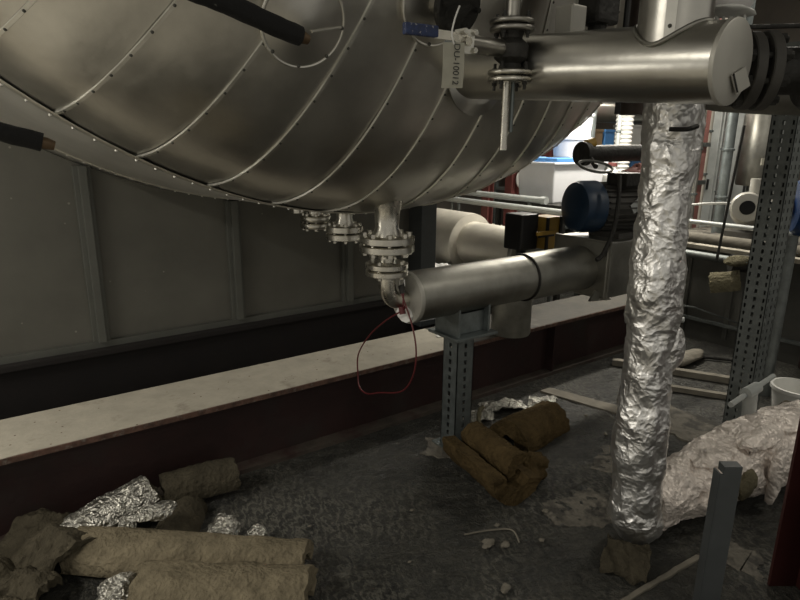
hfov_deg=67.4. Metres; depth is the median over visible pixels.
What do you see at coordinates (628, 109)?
vertical pipe
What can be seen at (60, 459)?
steel beam
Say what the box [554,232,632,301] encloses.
box
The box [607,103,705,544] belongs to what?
pipe
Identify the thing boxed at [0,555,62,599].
slab
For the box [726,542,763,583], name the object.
concrete patch
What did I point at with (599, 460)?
concrete patch
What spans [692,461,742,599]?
post
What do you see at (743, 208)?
pump
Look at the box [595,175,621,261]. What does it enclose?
cable
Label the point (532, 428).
wool section
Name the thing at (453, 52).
tag
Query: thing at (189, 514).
wool section
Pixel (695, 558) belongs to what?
thin lath
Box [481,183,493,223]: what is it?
post
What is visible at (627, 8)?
vertical pipe
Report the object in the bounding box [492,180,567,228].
shelf rack
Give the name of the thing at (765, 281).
post
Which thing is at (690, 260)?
trim
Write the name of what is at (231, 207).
trim
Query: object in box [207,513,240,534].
scrap
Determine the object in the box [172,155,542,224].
wall
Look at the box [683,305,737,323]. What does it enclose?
wire
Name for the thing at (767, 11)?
wall
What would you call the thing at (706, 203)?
pipe
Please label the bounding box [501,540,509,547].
crumb
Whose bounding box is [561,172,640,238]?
motor
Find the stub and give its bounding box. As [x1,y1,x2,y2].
[491,300,531,337]
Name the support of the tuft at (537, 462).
on the floor
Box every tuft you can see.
[522,451,549,479]
[599,533,651,584]
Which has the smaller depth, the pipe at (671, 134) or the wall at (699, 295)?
the pipe at (671, 134)
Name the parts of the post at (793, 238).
casing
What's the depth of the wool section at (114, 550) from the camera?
2.09 m
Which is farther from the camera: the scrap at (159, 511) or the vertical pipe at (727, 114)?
the vertical pipe at (727, 114)
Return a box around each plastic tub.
[553,137,591,157]
[567,114,594,136]
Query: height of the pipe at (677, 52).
0.738 m
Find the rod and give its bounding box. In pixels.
[715,125,745,260]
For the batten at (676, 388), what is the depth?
3.70 m
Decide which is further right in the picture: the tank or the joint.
the joint
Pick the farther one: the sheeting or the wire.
the wire
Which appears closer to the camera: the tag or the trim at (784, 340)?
the tag
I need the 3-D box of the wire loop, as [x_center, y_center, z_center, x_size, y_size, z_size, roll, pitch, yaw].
[-0.072,0.200,2.785,0.028,0.612,0.489,-10,18,-35]
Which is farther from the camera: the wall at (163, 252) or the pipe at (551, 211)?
the pipe at (551, 211)
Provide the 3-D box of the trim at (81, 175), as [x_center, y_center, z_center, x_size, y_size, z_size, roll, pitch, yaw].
[-1.437,-0.201,2.799,0.075,0.830,0.055,-10,18,-35]
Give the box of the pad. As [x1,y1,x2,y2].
[420,437,449,458]
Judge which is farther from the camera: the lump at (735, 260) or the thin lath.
the lump at (735, 260)
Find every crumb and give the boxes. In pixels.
[481,538,494,548]
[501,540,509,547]
[501,583,510,593]
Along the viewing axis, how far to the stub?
3.56 m
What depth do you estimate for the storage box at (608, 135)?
7.88 m
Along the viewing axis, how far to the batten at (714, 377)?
3.96 m
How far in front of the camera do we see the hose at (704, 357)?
4.29 m
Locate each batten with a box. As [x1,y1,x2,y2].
[540,387,617,414]
[612,358,741,383]
[671,384,726,399]
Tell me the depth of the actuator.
3.52 m
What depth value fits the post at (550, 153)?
6.46 m
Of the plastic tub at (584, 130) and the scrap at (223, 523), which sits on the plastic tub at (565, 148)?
the plastic tub at (584, 130)
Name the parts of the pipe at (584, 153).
stem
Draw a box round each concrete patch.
[542,488,611,528]
[591,445,611,472]
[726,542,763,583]
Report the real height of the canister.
0.330 m
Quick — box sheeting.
[621,163,641,172]
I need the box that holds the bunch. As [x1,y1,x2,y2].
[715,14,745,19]
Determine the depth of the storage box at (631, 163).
8.32 m
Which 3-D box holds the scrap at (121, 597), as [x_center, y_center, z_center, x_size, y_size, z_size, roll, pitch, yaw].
[-0.883,0.988,1.899,0.263,0.095,0.170,-10,18,-35]
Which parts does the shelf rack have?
shelf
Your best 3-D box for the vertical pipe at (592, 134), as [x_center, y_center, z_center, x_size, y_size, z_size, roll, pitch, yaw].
[1.830,-1.504,5.766,0.088,3.000,0.088,-10,18,-35]
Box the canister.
[602,163,617,181]
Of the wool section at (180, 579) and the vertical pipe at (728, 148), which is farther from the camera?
the vertical pipe at (728, 148)
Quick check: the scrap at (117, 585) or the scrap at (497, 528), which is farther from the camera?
the scrap at (497, 528)
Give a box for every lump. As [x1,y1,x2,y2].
[708,270,740,292]
[723,255,748,266]
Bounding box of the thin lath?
[620,554,699,599]
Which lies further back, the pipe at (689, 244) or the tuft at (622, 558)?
the pipe at (689, 244)
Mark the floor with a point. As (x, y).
(357, 496)
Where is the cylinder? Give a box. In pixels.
[735,114,771,191]
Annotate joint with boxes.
[725,30,799,110]
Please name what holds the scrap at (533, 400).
on the floor
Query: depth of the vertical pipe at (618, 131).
5.64 m
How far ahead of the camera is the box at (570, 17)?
1.91 m
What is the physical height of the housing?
0.580 m
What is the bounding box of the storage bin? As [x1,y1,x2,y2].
[518,157,607,202]
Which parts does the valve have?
lever, drain rod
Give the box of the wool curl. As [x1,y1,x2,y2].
[476,405,484,422]
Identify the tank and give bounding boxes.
[0,0,624,258]
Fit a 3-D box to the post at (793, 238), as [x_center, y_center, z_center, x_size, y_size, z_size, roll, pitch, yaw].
[2.368,-0.077,3.535,0.295,1.392,0.330,5,15,16]
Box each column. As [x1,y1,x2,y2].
[408,202,436,326]
[767,419,799,589]
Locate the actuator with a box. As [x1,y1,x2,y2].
[504,212,562,253]
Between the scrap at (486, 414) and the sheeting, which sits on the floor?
the scrap at (486, 414)
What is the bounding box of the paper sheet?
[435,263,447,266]
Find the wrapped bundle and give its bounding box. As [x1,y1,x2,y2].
[714,0,755,17]
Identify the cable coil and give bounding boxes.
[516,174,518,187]
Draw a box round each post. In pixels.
[428,304,497,447]
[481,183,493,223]
[503,172,518,225]
[539,149,552,214]
[692,18,721,227]
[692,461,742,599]
[722,41,799,422]
[760,180,799,396]
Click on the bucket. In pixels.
(783, 388)
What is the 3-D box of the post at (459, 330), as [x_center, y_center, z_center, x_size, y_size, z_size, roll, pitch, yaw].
[0.306,0.376,2.995,0.260,0.747,0.220,-10,18,-35]
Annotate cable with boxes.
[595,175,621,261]
[750,23,799,28]
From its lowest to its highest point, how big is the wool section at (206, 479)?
0.107 m
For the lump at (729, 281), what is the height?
0.153 m
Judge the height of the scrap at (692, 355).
0.078 m
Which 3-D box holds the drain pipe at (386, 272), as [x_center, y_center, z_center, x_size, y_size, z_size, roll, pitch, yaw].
[-0.048,-0.083,2.604,0.208,0.264,0.184,-10,18,-35]
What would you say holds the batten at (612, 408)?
on the floor
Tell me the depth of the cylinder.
5.40 m
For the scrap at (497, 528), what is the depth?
2.38 m
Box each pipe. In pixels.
[0,122,55,150]
[188,0,310,45]
[365,256,409,307]
[394,246,597,323]
[435,208,543,264]
[445,197,561,301]
[448,0,752,115]
[457,191,548,212]
[572,137,641,173]
[574,110,596,295]
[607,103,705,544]
[613,114,622,169]
[614,0,630,113]
[619,0,643,115]
[686,249,727,262]
[688,17,719,228]
[688,231,799,257]
[689,218,799,236]
[696,18,727,227]
[710,112,727,226]
[711,0,755,233]
[711,114,727,227]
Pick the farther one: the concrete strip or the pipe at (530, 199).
the pipe at (530, 199)
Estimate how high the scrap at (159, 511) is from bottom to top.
0.056 m
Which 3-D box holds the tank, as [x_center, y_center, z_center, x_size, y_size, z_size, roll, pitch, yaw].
[-1.024,-2.898,3.109,4.784,4.941,4.475,-13,20,-42]
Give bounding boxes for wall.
[0,141,408,355]
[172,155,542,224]
[596,0,799,180]
[683,247,799,365]
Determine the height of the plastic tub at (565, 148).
0.199 m
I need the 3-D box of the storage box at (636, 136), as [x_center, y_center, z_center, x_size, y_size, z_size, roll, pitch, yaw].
[3.160,-2.285,8.346,0.240,0.288,0.314,-10,18,-35]
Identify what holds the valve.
attached to the pipe at (677, 52)
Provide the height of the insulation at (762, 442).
0.342 m
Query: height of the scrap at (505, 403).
0.051 m
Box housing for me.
[578,0,619,29]
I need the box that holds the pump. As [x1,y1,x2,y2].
[724,178,773,238]
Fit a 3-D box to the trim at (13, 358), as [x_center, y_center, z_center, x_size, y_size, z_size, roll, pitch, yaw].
[-1.902,0.291,2.599,5.000,0.030,0.030,-10,18,-35]
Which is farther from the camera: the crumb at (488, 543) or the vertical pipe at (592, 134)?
the vertical pipe at (592, 134)
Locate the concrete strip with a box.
[669,405,719,442]
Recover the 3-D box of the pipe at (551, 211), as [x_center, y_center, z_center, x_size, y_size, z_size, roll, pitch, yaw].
[0.831,-0.392,5.427,0.064,1.002,1.730,-10,18,-35]
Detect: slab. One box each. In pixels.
[0,508,95,571]
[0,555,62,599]
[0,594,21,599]
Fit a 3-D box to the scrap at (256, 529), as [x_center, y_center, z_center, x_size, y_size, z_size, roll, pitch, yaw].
[-0.537,0.892,2.260,0.076,0.098,0.080,-10,18,-35]
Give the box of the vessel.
[596,102,641,123]
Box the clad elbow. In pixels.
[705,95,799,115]
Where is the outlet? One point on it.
(755, 183)
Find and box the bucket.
[770,377,799,405]
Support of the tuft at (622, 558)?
on the floor
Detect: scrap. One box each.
[96,571,137,599]
[110,594,127,599]
[118,515,135,527]
[122,500,177,522]
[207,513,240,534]
[246,523,267,535]
[462,408,493,421]
[464,528,519,542]
[478,397,526,411]
[526,395,557,407]
[678,348,703,366]
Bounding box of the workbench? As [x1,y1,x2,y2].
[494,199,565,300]
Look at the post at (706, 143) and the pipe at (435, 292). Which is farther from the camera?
the post at (706, 143)
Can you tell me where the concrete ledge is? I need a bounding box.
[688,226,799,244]
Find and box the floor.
[39,229,799,599]
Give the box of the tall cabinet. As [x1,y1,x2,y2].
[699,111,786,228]
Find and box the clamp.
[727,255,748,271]
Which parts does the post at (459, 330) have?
plate, head plate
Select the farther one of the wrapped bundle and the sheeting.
the sheeting
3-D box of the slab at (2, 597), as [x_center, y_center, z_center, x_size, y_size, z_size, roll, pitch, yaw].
[-1.288,0.990,1.899,0.229,0.080,0.173,13,19,40]
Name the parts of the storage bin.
lid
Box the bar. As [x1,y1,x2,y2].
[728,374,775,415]
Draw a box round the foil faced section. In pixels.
[60,475,162,527]
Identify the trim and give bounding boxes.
[0,294,381,364]
[71,166,110,342]
[224,200,245,319]
[340,216,353,301]
[680,248,733,339]
[683,314,799,345]
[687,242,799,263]
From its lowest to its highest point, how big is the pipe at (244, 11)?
0.159 m
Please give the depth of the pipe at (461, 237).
4.80 m
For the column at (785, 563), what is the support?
on the floor
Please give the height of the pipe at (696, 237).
0.080 m
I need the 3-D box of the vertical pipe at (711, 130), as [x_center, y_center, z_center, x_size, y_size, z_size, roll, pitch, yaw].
[3.072,-1.661,6.017,0.125,3.200,0.125,-10,18,-35]
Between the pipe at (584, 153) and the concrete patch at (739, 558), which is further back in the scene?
the pipe at (584, 153)
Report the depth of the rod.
3.88 m
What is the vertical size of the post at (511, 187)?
3.000 m
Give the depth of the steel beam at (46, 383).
3.13 m
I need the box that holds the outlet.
[749,178,760,194]
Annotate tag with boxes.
[441,5,464,87]
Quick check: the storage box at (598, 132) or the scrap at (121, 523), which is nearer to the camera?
the scrap at (121, 523)
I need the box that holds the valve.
[402,0,534,149]
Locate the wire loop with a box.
[357,284,416,394]
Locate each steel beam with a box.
[0,294,626,541]
[0,299,430,419]
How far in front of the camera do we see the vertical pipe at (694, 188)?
5.46 m
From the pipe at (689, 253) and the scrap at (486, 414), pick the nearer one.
the scrap at (486, 414)
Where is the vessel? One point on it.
(605, 111)
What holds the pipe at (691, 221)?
attached to the pump
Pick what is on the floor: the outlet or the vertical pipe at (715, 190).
the vertical pipe at (715, 190)
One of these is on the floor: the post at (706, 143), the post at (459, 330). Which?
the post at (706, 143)
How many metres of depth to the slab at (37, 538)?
2.13 m
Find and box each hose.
[612,114,633,171]
[677,356,731,367]
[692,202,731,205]
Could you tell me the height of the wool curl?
0.100 m
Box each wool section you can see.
[59,526,313,577]
[126,559,317,599]
[155,495,207,531]
[159,457,240,500]
[489,401,569,451]
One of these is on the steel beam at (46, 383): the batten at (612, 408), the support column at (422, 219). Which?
the support column at (422, 219)
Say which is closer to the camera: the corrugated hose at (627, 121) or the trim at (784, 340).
the trim at (784, 340)
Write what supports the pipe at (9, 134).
attached to the tank
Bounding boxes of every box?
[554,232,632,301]
[555,3,586,32]
[595,129,603,144]
[602,129,615,144]
[613,125,641,144]
[629,161,640,166]
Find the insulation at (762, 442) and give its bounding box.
[662,400,799,530]

